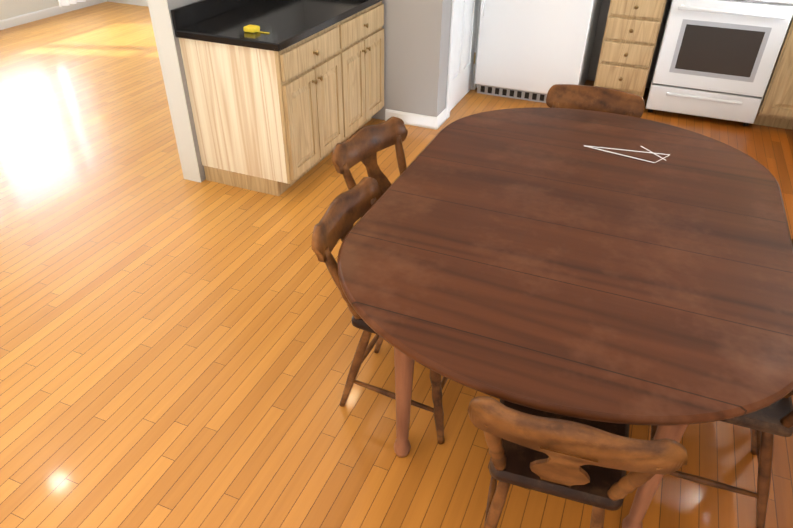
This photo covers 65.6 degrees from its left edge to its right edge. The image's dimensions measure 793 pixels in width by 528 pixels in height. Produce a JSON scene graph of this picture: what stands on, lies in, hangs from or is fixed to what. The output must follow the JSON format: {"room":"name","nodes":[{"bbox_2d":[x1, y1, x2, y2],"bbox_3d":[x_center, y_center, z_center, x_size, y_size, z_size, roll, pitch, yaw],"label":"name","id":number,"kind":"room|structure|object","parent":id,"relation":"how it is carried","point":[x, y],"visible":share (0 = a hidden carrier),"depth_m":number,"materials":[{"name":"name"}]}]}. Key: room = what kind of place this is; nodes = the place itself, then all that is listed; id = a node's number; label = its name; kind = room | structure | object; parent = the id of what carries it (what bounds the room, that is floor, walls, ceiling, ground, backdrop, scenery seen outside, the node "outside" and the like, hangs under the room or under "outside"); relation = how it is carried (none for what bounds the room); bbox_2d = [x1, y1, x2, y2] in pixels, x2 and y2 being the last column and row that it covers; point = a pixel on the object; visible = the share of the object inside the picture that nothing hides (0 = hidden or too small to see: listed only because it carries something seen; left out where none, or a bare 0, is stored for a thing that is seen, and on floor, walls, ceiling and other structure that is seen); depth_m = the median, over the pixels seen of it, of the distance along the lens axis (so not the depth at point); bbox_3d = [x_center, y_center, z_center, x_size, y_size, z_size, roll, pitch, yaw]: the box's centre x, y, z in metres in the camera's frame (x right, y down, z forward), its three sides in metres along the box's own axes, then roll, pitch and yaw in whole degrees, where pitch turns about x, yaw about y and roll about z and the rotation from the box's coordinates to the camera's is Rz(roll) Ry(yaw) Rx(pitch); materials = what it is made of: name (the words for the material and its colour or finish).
{"room":"kitchen","nodes":[
{"label":"kitchen","id":0,"kind":"room"},
{"bbox_2d":[0,0,58,19],"bbox_3d":[-5.091,-2.454,4.369,0.120,2.440,7.200,14,37,18],"label":"wall","id":1,"kind":"structure","parent":0,"point":[10,8],"depth_m":6.78,"materials":[{"name":"beige paint"}]},
{"bbox_2d":[0,0,106,29],"bbox_3d":[-4.388,-2.372,6.324,0.013,0.090,3.769,14,37,18],"label":"baseboard","id":2,"kind":"structure","parent":1,"relation":"attached to","point":[45,13],"depth_m":7.02,"materials":[{"name":"white"}]},
{"bbox_3d":[-4.245,-4.276,5.133,0.144,0.060,3.440,14,37,18],"label":"curtain rod","id":3,"kind":"object","parent":1,"relation":"attached to","visible":0},
{"bbox_2d":[58,0,85,6],"bbox_3d":[-3.750,-3.998,6.692,0.118,2.155,0.595,14,37,18],"label":"curtain","id":4,"kind":"object","parent":3,"relation":"hanging from","point":[65,2],"visible":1,"depth_m":7.14,"materials":[{"name":"white fabric"}]},
{"bbox_2d":[107,0,147,6],"bbox_3d":[-1.715,-3.885,6.497,4.160,2.440,0.120,14,37,18],"label":"wall","id":5,"kind":"structure","parent":0,"point":[139,2],"depth_m":7.64,"materials":[{"name":"beige paint"}]},
{"bbox_2d":[147,0,205,182],"bbox_3d":[-0.558,-2.455,4.463,0.128,2.440,3.590,14,37,18],"label":"wall","id":6,"kind":"structure","parent":0,"point":[172,65],"depth_m":3.45,"materials":[{"name":"white paint"}]},
{"bbox_2d":[171,0,254,27],"bbox_3d":[-0.912,-1.644,3.762,0.020,0.100,1.373,14,37,18],"label":"backsplash","id":7,"kind":"structure","parent":6,"relation":"attached to","point":[191,13],"depth_m":3.40,"materials":[{"name":"black stone"}]},
{"bbox_2d":[0,2,792,527],"bbox_3d":[-1.230,-0.475,3.791,8.870,0.060,7.800,14,37,18],"label":"floor","id":8,"kind":"structure","parent":0,"point":[176,350],"depth_m":2.53,"materials":[{"name":"brown wood"}]},
{"bbox_2d":[179,16,350,195],"bbox_3d":[-0.746,-0.991,3.737,0.638,0.860,0.729,14,37,18],"label":"base cabinet","id":9,"kind":"object","parent":8,"relation":"on","point":[284,95],"depth_m":3.49,"materials":[{"name":"brown wood"}]},
{"bbox_2d":[174,0,374,51],"bbox_3d":[-0.625,-1.515,3.706,0.643,0.040,1.373,14,37,18],"label":"countertop","id":10,"kind":"structure","parent":9,"relation":"on","point":[265,25],"depth_m":3.41,"materials":[{"name":"black stone"}]},
{"bbox_2d":[347,0,383,135],"bbox_3d":[-0.517,-1.306,4.195,0.638,0.860,0.729,14,37,18],"label":"base cabinet","id":11,"kind":"object","parent":8,"relation":"on","point":[365,31],"depth_m":4.10,"materials":[{"name":"brown wood"}]},
{"bbox_2d":[332,116,407,217],"bbox_3d":[0.050,-0.146,2.601,0.480,0.793,0.450,23,41,29],"label":"chair","id":12,"kind":"object","parent":8,"relation":"on","point":[365,144],"visible":0.29,"depth_m":2.54,"materials":[{"name":"brown wood"}]},
{"bbox_2d":[311,177,447,443],"bbox_3d":[0.020,0.162,2.158,0.480,0.793,0.450,14,37,18],"label":"chair","id":13,"kind":"object","parent":8,"relation":"on","point":[345,211],"visible":0.38,"depth_m":2.07,"materials":[{"name":"brown wood"}]},
{"bbox_2d":[474,0,601,102],"bbox_3d":[1.167,-2.226,4.774,0.830,1.750,0.757,14,37,18],"label":"refrigerator","id":14,"kind":"object","parent":8,"relation":"on","point":[533,50],"visible":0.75,"depth_m":4.75,"materials":[{"name":"white metal"}]},
{"bbox_2d":[337,107,792,527],"bbox_3d":[0.606,0.115,2.264,1.276,0.758,1.850,14,37,18],"label":"dining table","id":15,"kind":"object","parent":8,"relation":"on","point":[601,266],"visible":1,"depth_m":1.76,"materials":[{"name":"brown wood"}]},
{"bbox_2d":[467,396,687,527],"bbox_3d":[0.428,0.526,1.647,0.450,0.788,0.480,11,36,14],"label":"chair","id":16,"kind":"object","parent":8,"relation":"on","point":[587,462],"visible":0.98,"depth_m":1.36,"materials":[{"name":"brown wood"}]},
{"bbox_2d":[546,84,644,117],"bbox_3d":[0.865,-0.395,2.976,0.450,0.793,0.480,14,37,18],"label":"chair","id":17,"kind":"object","parent":8,"relation":"on","point":[588,97],"visible":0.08,"depth_m":2.94,"materials":[{"name":"brown wood"}]},
{"bbox_2d":[594,0,666,96],"bbox_3d":[1.853,-1.800,4.832,0.435,1.000,0.668,14,37,18],"label":"base cabinet","id":18,"kind":"object","parent":8,"relation":"on","point":[631,31],"visible":0.98,"depth_m":4.60,"materials":[{"name":"brown wood"}]},
{"bbox_2d":[645,0,792,125],"bbox_3d":[2.401,-1.718,4.564,0.772,1.185,0.686,14,37,18],"label":"range","id":19,"kind":"object","parent":8,"relation":"on","point":[716,59],"visible":1,"depth_m":4.40,"materials":[{"name":"white metal"}]},
{"bbox_2d":[650,390,792,527],"bbox_3d":[1.038,0.365,1.851,0.480,0.833,0.450,14,37,18],"label":"chair","id":20,"kind":"object","parent":8,"relation":"on","point":[765,425],"visible":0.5,"depth_m":1.78,"materials":[{"name":"brown wood"}]},
{"bbox_2d":[753,16,792,129],"bbox_3d":[2.840,-1.038,3.645,0.910,1.127,2.518,14,37,18],"label":"base cabinet","id":21,"kind":"object","parent":8,"relation":"on","point":[775,108],"visible":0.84,"depth_m":4.40,"materials":[{"name":"brown wood"}]},
{"bbox_2d":[371,0,424,119],"bbox_3d":[-0.264,-2.170,4.059,1.040,2.440,0.120,14,37,18],"label":"wall","id":22,"kind":"structure","parent":0,"point":[403,26],"depth_m":4.31,"materials":[{"name":"grey paint"}]},
{"bbox_2d":[421,0,480,119],"bbox_3d":[0.582,-2.419,4.434,0.180,2.440,1.600,14,37,18],"label":"wall","id":23,"kind":"structure","parent":0,"point":[451,29],"depth_m":4.43,"materials":[{"name":"white paint"}]},
{"bbox_2d":[385,109,439,129],"bbox_3d":[0.109,-1.069,4.541,0.413,0.090,0.013,14,37,18],"label":"baseboard","id":24,"kind":"structure","parent":23,"relation":"attached to","point":[426,121],"depth_m":4.52,"materials":[{"name":"white"}]},
{"bbox_2d":[587,0,671,87],"bbox_3d":[2.357,-2.514,4.607,3.310,2.440,0.120,14,37,18],"label":"wall","id":25,"kind":"structure","parent":0,"point":[601,25],"depth_m":5.20,"materials":[{"name":"grey paint"}]}
]}

